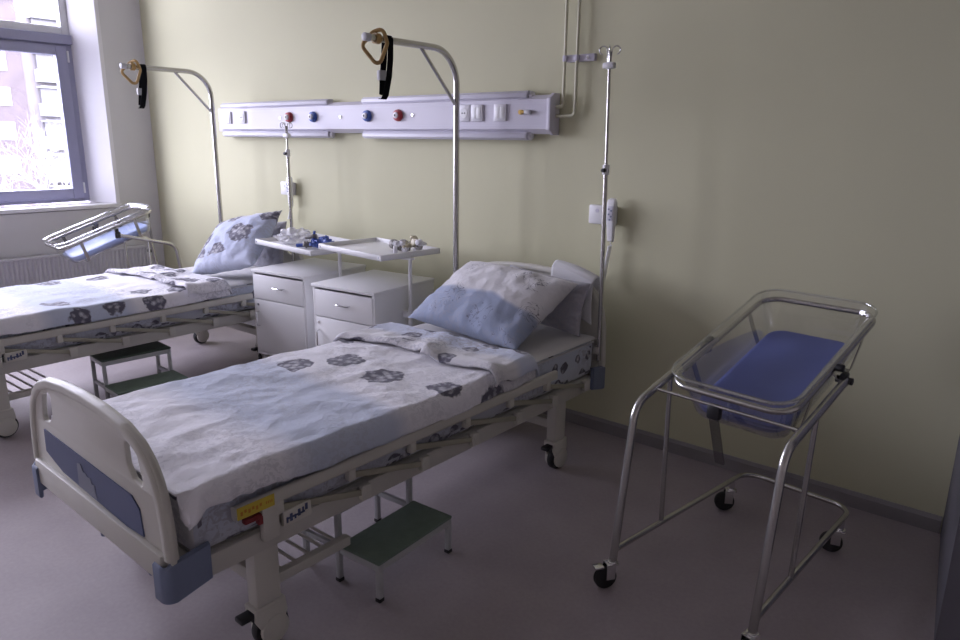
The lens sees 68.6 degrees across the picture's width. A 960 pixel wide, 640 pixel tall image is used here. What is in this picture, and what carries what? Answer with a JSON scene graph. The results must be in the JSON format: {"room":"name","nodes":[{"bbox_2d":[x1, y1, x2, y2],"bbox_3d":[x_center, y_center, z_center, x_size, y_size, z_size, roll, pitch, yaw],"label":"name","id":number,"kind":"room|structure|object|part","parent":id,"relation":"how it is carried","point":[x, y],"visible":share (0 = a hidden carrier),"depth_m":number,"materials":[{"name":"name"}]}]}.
{"room":"hospital room","nodes":[
{"label":"hospital room","id":0,"kind":"room"},
{"bbox_2d":[0,0,164,266],"bbox_3d":[-5.002,-1.250,4.043,0.340,3.300,6.130,12,18,38],"label":"wall","id":1,"kind":"structure","parent":0,"point":[21,234],"depth_m":6.01,"materials":[{"name":"white paint"}]},
{"bbox_2d":[0,0,121,213],"bbox_3d":[-4.502,-1.728,4.499,0.320,2.219,3.965,12,18,38],"label":"window","id":2,"kind":"structure","parent":1,"relation":"in","point":[22,37],"depth_m":5.82,"materials":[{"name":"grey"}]},
{"bbox_3d":[-4.590,-2.426,4.394,0.070,0.815,3.650,12,18,38],"label":"frame","id":3,"kind":"part","parent":2,"relation":"part of","materials":[{"name":"white"}]},
{"bbox_3d":[-3.797,-1.564,5.569,0.063,1.238,1.095,12,18,38],"label":"sash","id":4,"kind":"part","parent":2,"relation":"part of","materials":[{"name":"blue"}]},
{"bbox_3d":[-4.600,-1.338,4.668,0.080,1.280,3.650,12,18,38],"label":"frame","id":5,"kind":"part","parent":2,"relation":"part of","materials":[{"name":"blue"}]},
{"bbox_3d":[-4.496,-0.665,4.754,0.270,0.034,3.965,12,18,38],"label":"sill","id":6,"kind":"part","parent":2,"relation":"part of","materials":[{"name":"white"}]},
{"bbox_2d":[0,245,151,287],"bbox_3d":[-3.653,-0.291,5.627,0.101,0.420,2.080,12,18,38],"label":"radiator","id":7,"kind":"object","parent":1,"relation":"attached to","point":[28,270],"visible":0.38,"depth_m":5.79,"materials":[{"name":"white metal"}]},
{"bbox_3d":[-3.659,-0.285,5.604,0.075,0.420,2.036,12,18,38],"label":"casing","id":8,"kind":"part","parent":7,"relation":"part of","materials":[{"name":"white metal"}]},
{"bbox_2d":[65,0,119,202],"bbox_3d":[-3.268,-2.087,5.878,0.275,2.185,0.028,2,14,5],"label":"window reveal","id":9,"kind":"structure","parent":1,"relation":"attached to","point":[82,15],"depth_m":5.93,"materials":[{"name":"white paint"}]},
{"bbox_2d":[0,326,939,639],"bbox_3d":[-1.819,1.091,1.903,8.980,0.100,6.530,12,18,38],"label":"floor","id":10,"kind":"structure","parent":0,"point":[528,534],"depth_m":2.56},
{"bbox_2d":[42,202,181,268],"bbox_3d":[-2.873,-0.428,5.629,0.567,0.974,0.989,14,19,42],"label":"baby bassinet","id":11,"kind":"object","parent":10,"relation":"on","point":[146,213],"visible":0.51,"depth_m":5.52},
{"bbox_2d":[63,222,147,260],"bbox_3d":[-2.936,-0.621,5.527,0.310,0.242,0.576,14,19,42],"label":"mattress","id":12,"kind":"object","parent":11,"relation":"in","point":[94,246],"visible":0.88,"depth_m":5.45,"materials":[{"name":"blue plastic"}]},
{"bbox_3d":[-2.936,-0.458,5.945,0.027,0.689,0.513,14,19,42],"label":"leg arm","id":13,"kind":"part","parent":11,"relation":"part of","materials":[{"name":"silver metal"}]},
{"bbox_3d":[-2.576,-0.367,5.610,0.027,0.689,0.513,14,19,42],"label":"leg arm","id":14,"kind":"part","parent":11,"relation":"part of","materials":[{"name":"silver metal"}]},
{"bbox_2d":[90,341,187,398],"bbox_3d":[-1.964,0.334,4.067,0.387,0.292,0.388,14,19,41],"label":"step stool","id":15,"kind":"object","parent":10,"relation":"on","point":[156,348],"visible":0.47,"depth_m":4.03,"materials":[{"name":"grey paint"}]},
{"bbox_3d":[-2.221,0.343,4.059,0.019,0.246,0.019,14,19,41],"label":"leg","id":16,"kind":"part","parent":15,"relation":"part of","materials":[{"name":"grey paint"}]},
{"bbox_3d":[-2.095,0.374,3.946,0.019,0.246,0.019,14,19,41],"label":"leg","id":17,"kind":"part","parent":15,"relation":"part of","materials":[{"name":"grey paint"}]},
{"bbox_3d":[-1.893,0.370,4.008,0.188,0.024,0.385,14,19,41],"label":"tread frame","id":18,"kind":"part","parent":15,"relation":"part of","materials":[{"name":"grey paint"}]},
{"bbox_3d":[-2.033,0.199,4.101,0.188,0.024,0.385,14,19,41],"label":"tread frame","id":19,"kind":"part","parent":15,"relation":"part of","materials":[{"name":"grey paint"}]},
{"bbox_3d":[-1.973,0.280,4.319,0.019,0.246,0.019,14,19,41],"label":"leg","id":20,"kind":"part","parent":15,"relation":"part of","materials":[{"name":"grey paint"}]},
{"bbox_3d":[-1.847,0.310,4.206,0.019,0.246,0.019,14,19,41],"label":"leg","id":21,"kind":"part","parent":15,"relation":"part of","materials":[{"name":"grey paint"}]},
{"bbox_2d":[0,230,303,437],"bbox_3d":[-2.240,-0.049,4.342,0.941,0.891,2.238,12,18,36],"label":"hospital bed","id":22,"kind":"object","parent":10,"relation":"on","point":[15,360],"visible":0.33,"depth_m":3.87,"materials":[{"name":"beige paint"}]},
{"bbox_3d":[-2.425,0.341,3.526,0.052,0.235,0.085,12,18,36],"label":"leg","id":23,"kind":"part","parent":22,"relation":"part of","materials":[{"name":"beige plastic"}]},
{"bbox_3d":[-2.261,0.161,3.604,0.010,0.102,0.333,12,18,36],"label":"rail arm","id":24,"kind":"part","parent":22,"relation":"part of","materials":[{"name":"beige metal"}]},
{"bbox_3d":[-2.093,0.110,3.813,0.010,0.102,0.340,12,18,36],"label":"rail arm","id":25,"kind":"part","parent":22,"relation":"part of","materials":[{"name":"beige metal"}]},
{"bbox_3d":[-1.962,-0.007,3.954,0.023,0.042,1.575,12,18,36],"label":"rail","id":26,"kind":"part","parent":22,"relation":"part of","materials":[{"name":"beige plastic"}]},
{"bbox_3d":[-2.240,0.023,4.362,0.878,0.066,2.096,12,18,36],"label":"bed frame","id":27,"kind":"part","parent":22,"relation":"part of","materials":[{"name":"beige paint"}]},
{"bbox_2d":[0,266,257,358],"bbox_3d":[-2.221,-0.097,4.316,0.816,0.188,2.085,12,18,36],"label":"mattress","id":28,"kind":"object","parent":22,"relation":"on","point":[240,282],"visible":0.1,"depth_m":4.17,"materials":[{"name":"white cotton fabric with printed floral pattern"}]},
{"bbox_2d":[0,265,232,335],"bbox_3d":[-2.387,-0.138,4.076,0.906,0.149,1.557,12,18,36],"label":"blanket","id":29,"kind":"object","parent":28,"relation":"on","point":[114,293],"visible":1,"depth_m":4.06,"materials":[{"name":"white fabric"}]},
{"bbox_2d":[192,210,281,274],"bbox_3d":[-1.632,-0.513,4.707,0.636,0.438,0.386,8,16,25],"label":"pillow","id":30,"kind":"object","parent":28,"relation":"on","point":[231,246],"visible":1,"depth_m":4.59,"materials":[{"name":"white fabric"}]},
{"bbox_2d":[253,221,286,266],"bbox_3d":[-1.515,-0.528,4.923,0.515,0.358,0.116,12,18,37],"label":"pillow","id":31,"kind":"object","parent":28,"relation":"on","point":[269,255],"visible":0.33,"depth_m":4.80,"materials":[{"name":"white fabric"}]},
{"bbox_3d":[-1.924,0.058,4.022,0.010,0.102,0.343,12,18,36],"label":"rail arm","id":32,"kind":"part","parent":22,"relation":"part of","materials":[{"name":"beige metal"}]},
{"bbox_2d":[119,63,222,222],"bbox_3d":[-2.151,-0.936,5.047,0.048,1.664,0.652,12,18,38],"label":"pole","id":33,"kind":"object","parent":22,"relation":"attached to","point":[175,71],"visible":0.79,"depth_m":5.11,"materials":[{"name":"silver metal"}]},
{"bbox_2d":[120,59,146,108],"bbox_3d":[-2.300,-1.575,4.696,0.077,0.311,0.152,12,18,38],"label":"strap","id":34,"kind":"object","parent":33,"relation":"attached to","point":[141,79],"visible":0.99,"depth_m":4.71,"materials":[{"name":"black"}]},
{"bbox_3d":[-2.314,-1.647,4.673,0.129,0.161,0.046,-4,15,-16],"label":"handle","id":35,"kind":"part","parent":34,"relation":"part of","materials":[{"name":"beige wood"}]},
{"bbox_3d":[-1.747,0.004,4.242,0.010,0.102,0.336,12,18,36],"label":"rail arm","id":36,"kind":"part","parent":22,"relation":"part of","materials":[{"name":"beige metal"}]},
{"bbox_3d":[-1.581,-0.046,4.449,0.010,0.102,0.329,12,18,36],"label":"rail arm","id":37,"kind":"part","parent":22,"relation":"part of","materials":[{"name":"beige metal"}]},
{"bbox_3d":[-1.417,-0.096,4.652,0.010,0.102,0.333,12,18,36],"label":"rail arm","id":38,"kind":"part","parent":22,"relation":"part of","materials":[{"name":"beige metal"}]},
{"bbox_2d":[280,122,294,261],"bbox_3d":[-1.272,-0.817,4.717,0.068,0.978,0.079,-7,16,-26],"label":"stand","id":39,"kind":"object","parent":22,"relation":"attached to","point":[286,134],"visible":0.94,"depth_m":4.67,"materials":[{"name":"silver metal"}]},
{"bbox_3d":[-1.568,-0.432,5.128,0.912,0.521,0.016,12,18,36],"label":"headboard","id":40,"kind":"part","parent":22,"relation":"part of","materials":[{"name":"beige plastic"}]},
{"bbox_2d":[251,233,365,357],"bbox_3d":[-1.088,-0.064,4.497,0.628,0.872,0.666,-13,20,-43],"label":"base cabinet","id":41,"kind":"object","parent":10,"relation":"on","point":[283,292],"visible":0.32,"depth_m":4.28,"materials":[{"name":"white paint"}]},
{"bbox_3d":[-1.207,-0.182,4.240,0.420,0.150,0.020,10,17,32],"label":"drawer","id":42,"kind":"part","parent":41,"relation":"part of","materials":[{"name":"white paint"}]},
{"bbox_3d":[-1.210,0.058,4.302,0.420,0.335,0.020,10,17,32],"label":"door","id":43,"kind":"part","parent":41,"relation":"part of","materials":[{"name":"white paint"}]},
{"bbox_2d":[255,233,349,255],"bbox_3d":[-1.047,-0.474,4.433,0.701,0.044,0.513,12,18,38],"label":"tray","id":44,"kind":"object","parent":41,"relation":"on","point":[287,243],"depth_m":4.43,"materials":[{"name":"white paint"}]},
{"bbox_2d":[296,231,333,247],"bbox_3d":[-0.934,-0.493,4.294,0.333,0.103,0.252,7,15,22],"label":"tubing","id":45,"kind":"object","parent":41,"relation":"on","point":[314,242],"visible":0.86,"depth_m":4.24,"materials":[{"name":"blue plastic"}]},
{"bbox_3d":[-0.851,-0.108,4.322,0.029,0.610,0.029,10,17,32],"label":"post","id":46,"kind":"part","parent":41,"relation":"part of","materials":[{"name":"white metal"}]},
{"bbox_2d":[30,261,605,639],"bbox_3d":[-0.437,0.342,2.901,0.941,0.891,2.238,12,18,38],"label":"hospital bed","id":47,"kind":"object","parent":10,"relation":"on","point":[82,455],"visible":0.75,"depth_m":2.10,"materials":[{"name":"beige plastic"}]},
{"bbox_3d":[-1.135,0.409,2.060,0.912,0.421,0.016,13,19,38],"label":"footboard","id":48,"kind":"part","parent":47,"relation":"part of","materials":[{"name":"beige plastic"}]},
{"bbox_3d":[-0.636,0.564,1.971,0.020,0.035,0.058,12,18,38],"label":"release lever","id":49,"kind":"part","parent":47,"relation":"part of","materials":[{"name":"red plastic"}]},
{"bbox_3d":[-0.646,0.730,2.091,0.052,0.235,0.085,12,18,38],"label":"leg","id":50,"kind":"part","parent":47,"relation":"part of","materials":[{"name":"beige plastic"}]},
{"bbox_3d":[-0.479,0.551,2.164,0.010,0.102,0.333,12,18,38],"label":"rail arm","id":51,"kind":"part","parent":47,"relation":"part of","materials":[{"name":"beige metal"}]},
{"bbox_2d":[136,323,595,549],"bbox_3d":[-0.417,0.293,2.875,0.816,0.188,2.085,12,18,38],"label":"mattress","id":52,"kind":"object","parent":47,"relation":"on","point":[552,349],"visible":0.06,"depth_m":2.66,"materials":[{"name":"white cotton fabric with printed floral pattern"}]},
{"bbox_2d":[51,322,539,530],"bbox_3d":[-0.592,0.254,2.638,0.906,0.153,1.552,12,18,38],"label":"blanket","id":53,"kind":"object","parent":52,"relation":"on","point":[217,437],"visible":0.94,"depth_m":2.42,"materials":[{"name":"white fabric"}]},
{"bbox_2d":[409,261,577,349],"bbox_3d":[0.052,-0.091,3.388,0.708,0.306,0.442,13,19,41],"label":"pillow","id":54,"kind":"object","parent":52,"relation":"on","point":[494,304],"visible":0.99,"depth_m":3.25,"materials":[{"name":"white fabric"}]},
{"bbox_2d":[510,265,590,336],"bbox_3d":[0.314,-0.101,3.477,0.495,0.289,0.100,13,19,40],"label":"pillow","id":55,"kind":"object","parent":52,"relation":"on","point":[566,316],"visible":0.35,"depth_m":3.36,"materials":[{"name":"white fabric"}]},
{"bbox_3d":[-0.436,0.414,2.921,0.878,0.066,2.096,12,18,38],"label":"bed frame","id":56,"kind":"part","parent":47,"relation":"part of","materials":[{"name":"beige paint"}]},
{"bbox_3d":[-0.305,0.501,2.369,0.010,0.102,0.340,12,18,38],"label":"rail arm","id":57,"kind":"part","parent":47,"relation":"part of","materials":[{"name":"beige metal"}]},
{"bbox_3d":[-0.170,0.385,2.506,0.023,0.042,1.575,12,18,38],"label":"rail","id":58,"kind":"part","parent":47,"relation":"part of","materials":[{"name":"beige plastic"}]},
{"bbox_2d":[361,32,459,273],"bbox_3d":[-0.319,-0.542,3.596,0.048,1.664,0.652,12,18,38],"label":"pole","id":59,"kind":"object","parent":47,"relation":"attached to","point":[365,36],"visible":0.82,"depth_m":3.67,"materials":[{"name":"silver metal"}]},
{"bbox_2d":[361,28,392,99],"bbox_3d":[-0.468,-1.181,3.245,0.077,0.311,0.152,12,18,38],"label":"strap","id":60,"kind":"object","parent":59,"relation":"attached to","point":[384,77],"visible":0.94,"depth_m":3.26,"materials":[{"name":"black"}]},
{"bbox_3d":[-0.482,-1.253,3.222,0.129,0.161,0.046,-4,15,-16],"label":"handle","id":61,"kind":"part","parent":60,"relation":"part of","materials":[{"name":"beige wood"}]},
{"bbox_3d":[-0.130,0.451,2.573,0.010,0.102,0.343,12,18,38],"label":"rail arm","id":62,"kind":"part","parent":47,"relation":"part of","materials":[{"name":"beige metal"}]},
{"bbox_3d":[0.053,0.398,2.788,0.010,0.102,0.336,12,18,38],"label":"rail arm","id":63,"kind":"part","parent":47,"relation":"part of","materials":[{"name":"beige metal"}]},
{"bbox_3d":[0.225,0.349,2.990,0.010,0.102,0.329,12,18,38],"label":"rail arm","id":64,"kind":"part","parent":47,"relation":"part of","materials":[{"name":"beige metal"}]},
{"bbox_3d":[0.259,-0.036,3.669,0.912,0.521,0.016,12,18,38],"label":"headboard","id":65,"kind":"part","parent":47,"relation":"part of","materials":[{"name":"beige plastic"}]},
{"bbox_3d":[0.355,0.442,3.266,0.052,0.235,0.085,12,18,38],"label":"leg","id":66,"kind":"part","parent":47,"relation":"part of","materials":[{"name":"beige plastic"}]},
{"bbox_3d":[0.394,0.300,3.189,0.010,0.102,0.333,12,18,38],"label":"rail arm","id":67,"kind":"part","parent":47,"relation":"part of","materials":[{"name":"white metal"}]},
{"bbox_2d":[551,260,599,324],"bbox_3d":[0.469,-0.142,3.460,0.242,0.285,0.086,12,18,38],"label":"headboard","id":68,"kind":"object","parent":47,"relation":"hanging from","point":[560,269],"visible":0.55,"depth_m":3.40,"materials":[{"name":"white plastic"}]},
{"bbox_2d":[593,45,620,360],"bbox_3d":[0.560,-0.504,3.248,0.068,1.434,0.079,-7,16,-26],"label":"stand","id":69,"kind":"object","parent":47,"relation":"attached to","point":[609,64],"visible":1,"depth_m":3.23,"materials":[{"name":"silver metal"}]},
{"bbox_2d":[311,237,439,346],"bbox_3d":[-0.604,0.024,4.101,0.672,0.910,0.609,10,17,32],"label":"base cabinet","id":70,"kind":"object","parent":10,"relation":"on","point":[362,300],"visible":0.38,"depth_m":3.89,"materials":[{"name":"white paint"}]},
{"bbox_3d":[-0.743,0.168,3.897,0.420,0.335,0.020,10,17,32],"label":"door","id":71,"kind":"part","parent":70,"relation":"part of","materials":[{"name":"white paint"}]},
{"bbox_3d":[-0.740,-0.073,3.836,0.420,0.150,0.020,10,17,32],"label":"drawer","id":72,"kind":"part","parent":70,"relation":"part of","materials":[{"name":"white paint"}]},
{"bbox_2d":[318,237,439,260],"bbox_3d":[-0.579,-0.404,4.027,0.629,0.044,0.471,12,18,38],"label":"tray","id":73,"kind":"object","parent":70,"relation":"on","point":[378,249],"depth_m":3.97,"materials":[{"name":"white paint"}]},
{"bbox_2d":[389,235,426,252],"bbox_3d":[-0.417,-0.426,3.942,0.245,0.086,0.180,10,17,33],"label":"connector","id":74,"kind":"object","parent":70,"relation":"on","point":[403,245],"visible":0.97,"depth_m":3.90,"materials":[{"name":"beige plastic"}]},
{"bbox_3d":[-0.383,-0.014,3.901,0.029,0.648,0.029,10,17,32],"label":"post","id":75,"kind":"part","parent":70,"relation":"part of","materials":[{"name":"silver metal"}]},
{"bbox_2d":[302,478,451,602],"bbox_3d":[-0.373,0.737,2.569,0.387,0.292,0.388,11,18,35],"label":"step stool","id":76,"kind":"object","parent":10,"relation":"on","point":[380,545],"visible":0.62,"depth_m":2.48,"materials":[{"name":"green rubber"}]},
{"bbox_3d":[-0.627,0.753,2.532,0.019,0.246,0.019,11,18,35],"label":"leg","id":77,"kind":"part","parent":76,"relation":"part of","materials":[{"name":"grey paint"}]},
{"bbox_3d":[-0.488,0.780,2.434,0.019,0.246,0.019,11,18,35],"label":"leg","id":78,"kind":"part","parent":76,"relation":"part of","materials":[{"name":"grey paint"}]},
{"bbox_3d":[-0.412,0.683,2.818,0.019,0.246,0.019,11,18,35],"label":"leg","id":79,"kind":"part","parent":76,"relation":"part of","materials":[{"name":"grey paint"}]},
{"bbox_3d":[-0.334,0.878,2.342,0.019,0.105,0.019,11,18,35],"label":"leg","id":80,"kind":"part","parent":76,"relation":"part of","materials":[{"name":"grey paint"}]},
{"bbox_3d":[-0.294,0.770,2.518,0.188,0.024,0.385,11,18,35],"label":"tread frame","id":81,"kind":"part","parent":76,"relation":"part of","materials":[{"name":"grey paint"}]},
{"bbox_3d":[-0.273,0.710,2.720,0.019,0.246,0.019,11,18,35],"label":"leg","id":82,"kind":"part","parent":76,"relation":"part of","materials":[{"name":"grey paint"}]},
{"bbox_3d":[-0.119,0.808,2.628,0.019,0.105,0.019,11,18,35],"label":"leg","id":83,"kind":"part","parent":76,"relation":"part of","materials":[{"name":"grey paint"}]},
{"bbox_2d":[592,289,877,639],"bbox_3d":[0.934,0.441,2.461,0.989,0.951,0.567,-13,20,-43],"label":"baby bassinet","id":84,"kind":"object","parent":10,"relation":"on","point":[831,540],"visible":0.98,"depth_m":2.36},
{"bbox_3d":[0.637,0.464,2.512,0.513,0.689,0.027,-13,20,-43],"label":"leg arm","id":85,"kind":"part","parent":84,"relation":"part of","materials":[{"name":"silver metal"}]},
{"bbox_3d":[0.842,0.070,2.579,0.026,0.026,0.024,-13,20,-43],"label":"pivot knob","id":86,"kind":"part","parent":84,"relation":"part of","materials":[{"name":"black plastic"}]},
{"bbox_3d":[0.963,0.763,2.559,0.921,0.021,0.521,-13,20,-43],"label":"frame","id":87,"kind":"part","parent":84,"relation":"part of","materials":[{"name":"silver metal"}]},
{"bbox_2d":[700,330,849,432],"bbox_3d":[1.054,0.206,2.500,0.588,0.206,0.310,-13,20,-43],"label":"mattress","id":88,"kind":"object","parent":84,"relation":"in","point":[780,367],"visible":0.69,"depth_m":2.48,"materials":[{"name":"blue plastic"}]},
{"bbox_2d":[672,289,877,438],"bbox_3d":[1.026,0.142,2.455,0.501,0.368,0.750,12,18,38],"label":"tub","id":89,"kind":"object","parent":84,"relation":"in","point":[714,411],"depth_m":2.29,"materials":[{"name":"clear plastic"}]},
{"bbox_3d":[0.985,0.557,2.165,0.513,0.689,0.027,-13,20,-43],"label":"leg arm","id":90,"kind":"part","parent":84,"relation":"part of","materials":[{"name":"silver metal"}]},
{"bbox_3d":[1.159,0.154,2.263,0.026,0.026,0.024,-13,20,-43],"label":"pivot knob","id":91,"kind":"part","parent":84,"relation":"part of","materials":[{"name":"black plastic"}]},
{"bbox_2d":[139,0,959,532],"bbox_3d":[0.336,-1.110,3.759,8.880,3.300,0.200,12,18,38],"label":"wall","id":92,"kind":"structure","parent":0,"point":[808,147],"depth_m":3.28,"materials":[{"name":"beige paint"}]},
{"bbox_2d":[281,181,295,194],"bbox_3d":[-1.393,-0.957,5.113,0.150,0.095,0.034,12,18,38],"label":"box","id":93,"kind":"object","parent":92,"relation":"attached to","point":[283,183],"visible":0.64,"depth_m":5.11,"materials":[{"name":"white plastic"}]},
{"bbox_2d":[286,177,292,218],"bbox_3d":[-1.373,-0.877,5.067,0.066,0.304,0.036,12,18,38],"label":"handset","id":94,"kind":"object","parent":93,"relation":"hanging from","point":[291,177],"visible":0.41,"depth_m":5.04,"materials":[{"name":"white plastic"}]},
{"bbox_2d":[218,91,559,139],"bbox_3d":[-0.834,-1.290,4.500,3.124,0.247,0.116,12,18,38],"label":"wall panel","id":95,"kind":"object","parent":92,"relation":"attached to","point":[507,115],"depth_m":4.16,"materials":[{"name":"grey metal"}]},
{"bbox_3d":[-1.903,-1.529,5.315,0.082,0.086,0.012,12,18,38],"label":"socket plate","id":96,"kind":"part","parent":95,"relation":"part of","materials":[{"name":"white plastic"}]},
{"bbox_3d":[-1.757,-1.497,5.199,0.082,0.086,0.012,12,18,38],"label":"socket plate","id":97,"kind":"part","parent":95,"relation":"part of","materials":[{"name":"white plastic"}]},
{"bbox_2d":[221,99,332,107],"bbox_3d":[-1.472,-1.530,4.997,1.270,0.044,0.058,12,18,38],"label":"light","id":98,"kind":"object","parent":95,"relation":"on","point":[315,103],"depth_m":4.87,"materials":[{"name":"grey plastic"}]},
{"bbox_2d":[223,131,333,137],"bbox_3d":[-1.474,-1.333,5.048,1.270,0.044,0.058,12,18,38],"label":"light","id":99,"kind":"object","parent":95,"relation":"attached to","point":[294,134],"depth_m":4.97,"materials":[{"name":"grey"}]},
{"bbox_2d":[284,112,292,121],"bbox_3d":[-1.322,-1.394,4.837,0.070,0.070,0.036,12,18,38],"label":"outlet","id":100,"kind":"object","parent":95,"relation":"attached to","point":[288,116],"depth_m":4.82,"materials":[{"name":"red plastic"}]},
{"bbox_2d":[308,111,316,121],"bbox_3d":[-1.118,-1.350,4.674,0.070,0.070,0.036,12,18,38],"label":"outlet","id":101,"kind":"object","parent":95,"relation":"attached to","point":[312,115],"depth_m":4.66,"materials":[{"name":"blue plastic"}]},
{"bbox_2d":[362,110,371,121],"bbox_3d":[-0.705,-1.260,4.344,0.070,0.070,0.036,12,18,38],"label":"outlet","id":102,"kind":"object","parent":95,"relation":"attached to","point":[366,114],"depth_m":4.33,"materials":[{"name":"blue plastic"}]},
{"bbox_2d":[393,109,402,120],"bbox_3d":[-0.494,-1.215,4.175,0.070,0.070,0.036,12,18,38],"label":"outlet","id":103,"kind":"object","parent":95,"relation":"attached to","point":[397,113],"depth_m":4.16,"materials":[{"name":"red plastic"}]},
{"bbox_2d":[362,131,528,139],"bbox_3d":[-0.234,-1.065,4.057,1.270,0.044,0.058,12,18,38],"label":"light","id":104,"kind":"object","parent":95,"relation":"attached to","point":[463,135],"depth_m":3.98,"materials":[{"name":"grey plastic"}]},
{"bbox_2d":[361,91,531,103],"bbox_3d":[-0.232,-1.261,4.006,1.270,0.044,0.058,12,18,38],"label":"light","id":105,"kind":"object","parent":95,"relation":"on","point":[507,97],"depth_m":3.85,"materials":[{"name":"grey"}]},
{"bbox_3d":[-0.085,-1.135,3.863,0.082,0.086,0.012,12,18,38],"label":"socket plate","id":106,"kind":"part","parent":95,"relation":"part of","materials":[{"name":"white plastic"}]},
{"bbox_3d":[-0.016,-1.120,3.808,0.082,0.086,0.012,12,18,38],"label":"socket plate","id":107,"kind":"part","parent":95,"relation":"part of","materials":[{"name":"white plastic"}]},
{"bbox_3d":[0.107,-1.093,3.709,0.082,0.086,0.012,12,18,38],"label":"socket plate","id":108,"kind":"part","parent":95,"relation":"part of","materials":[{"name":"white plastic"}]},
{"bbox_2d":[556,0,568,108],"bbox_3d":[0.414,-1.856,3.329,0.047,1.640,0.016,12,18,38],"label":"pipe","id":109,"kind":"object","parent":92,"relation":"attached to","point":[567,1],"visible":1,"depth_m":3.45,"materials":[{"name":"beige metal"}]},
{"bbox_2d":[555,0,580,117],"bbox_3d":[0.440,-1.829,3.313,0.117,1.684,0.016,12,18,38],"label":"pipe","id":110,"kind":"object","parent":92,"relation":"attached to","point":[573,114],"visible":1,"depth_m":3.43,"materials":[{"name":"beige metal"}]},
{"bbox_2d":[563,53,596,62],"bbox_3d":[0.485,-1.277,3.428,0.170,0.034,0.044,12,18,38],"label":"bracket","id":111,"kind":"object","parent":92,"relation":"attached to","point":[592,56],"visible":1,"depth_m":3.42,"materials":[{"name":"grey"}]},
{"bbox_2d":[242,320,941,533],"bbox_3d":[-0.551,0.301,4.717,6.205,0.070,0.014,12,18,38],"label":"baseboard","id":112,"kind":"structure","parent":92,"relation":"attached to","point":[877,506],"depth_m":3.24,"materials":[{"name":"grey plastic"}]},
{"bbox_2d":[589,204,617,223],"bbox_3d":[0.613,-0.525,3.509,0.150,0.095,0.034,12,18,38],"label":"box","id":113,"kind":"object","parent":92,"relation":"attached to","point":[595,211],"visible":0.54,"depth_m":3.52,"materials":[{"name":"white plastic"}]},
{"bbox_2d":[604,198,617,281],"bbox_3d":[0.634,-0.390,3.475,0.066,0.417,0.036,12,18,38],"label":"handset","id":114,"kind":"object","parent":113,"relation":"hanging from","point":[611,215],"visible":0.82,"depth_m":3.44,"materials":[{"name":"white plastic"}]},
{"bbox_3d":[0.630,-0.292,3.509,0.052,0.210,0.022,12,18,38],"label":"coiled cord","id":115,"kind":"part","parent":114,"relation":"part of","materials":[{"name":"white plastic"}]},
{"bbox_2d":[934,435,959,639],"bbox_3d":[2.408,-0.501,1.474,2.072,3.300,0.800,12,18,38],"label":"wall","id":116,"kind":"structure","parent":0,"point":[947,615],"depth_m":2.15,"materials":[{"name":"grey paint"}]},
{"label":"outside","id":117,"kind":"structure","parent":0,"visible":0},
{"bbox_3d":[-39.945,-3.512,46.541,104.000,0.200,160.000,12,18,38],"label":"snowy ground","id":118,"kind":"structure","parent":117,"visible":0},
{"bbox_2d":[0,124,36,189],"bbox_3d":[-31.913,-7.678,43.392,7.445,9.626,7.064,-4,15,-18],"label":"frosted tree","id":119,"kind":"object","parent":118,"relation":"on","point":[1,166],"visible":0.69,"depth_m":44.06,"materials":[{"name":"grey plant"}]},
{"bbox_2d":[0,114,81,204],"bbox_3d":[-25.252,-8.118,44.687,11.664,10.002,8.283,-4,15,-19],"label":"frosted tree","id":120,"kind":"object","parent":118,"relation":"on","point":[35,184],"visible":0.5,"depth_m":41.88,"materials":[{"name":"grey plant"}]},
{"bbox_2d":[0,0,85,206],"bbox_3d":[-44.565,-20.116,69.603,13.550,20.950,66.300,12,18,38],"label":"apartment building","id":121,"kind":"structure","parent":118,"relation":"on","point":[28,82],"depth_m":64.49,"materials":[{"name":"plaster"},{"name":"glass"}]},
{"bbox_3d":[-42.820,-22.882,62.028,0.040,1.400,1.600,12,18,38],"label":"glass","id":122,"kind":"part","parent":121,"relation":"part of","materials":[{"name":"grey glass"}]},
{"bbox_3d":[-42.857,-19.976,62.770,0.040,1.400,1.600,12,18,38],"label":"glass","id":123,"kind":"part","parent":121,"relation":"part of","materials":[{"name":"grey glass"}]},
{"bbox_3d":[-42.894,-17.069,63.512,0.040,1.400,1.600,12,18,38],"label":"glass","id":124,"kind":"part","parent":121,"relation":"part of","materials":[{"name":"grey glass"}]},
{"bbox_3d":[-42.931,-14.162,64.254,0.040,1.400,1.600,12,18,38],"label":"glass","id":125,"kind":"part","parent":121,"relation":"part of","materials":[{"name":"grey glass"}]}
]}

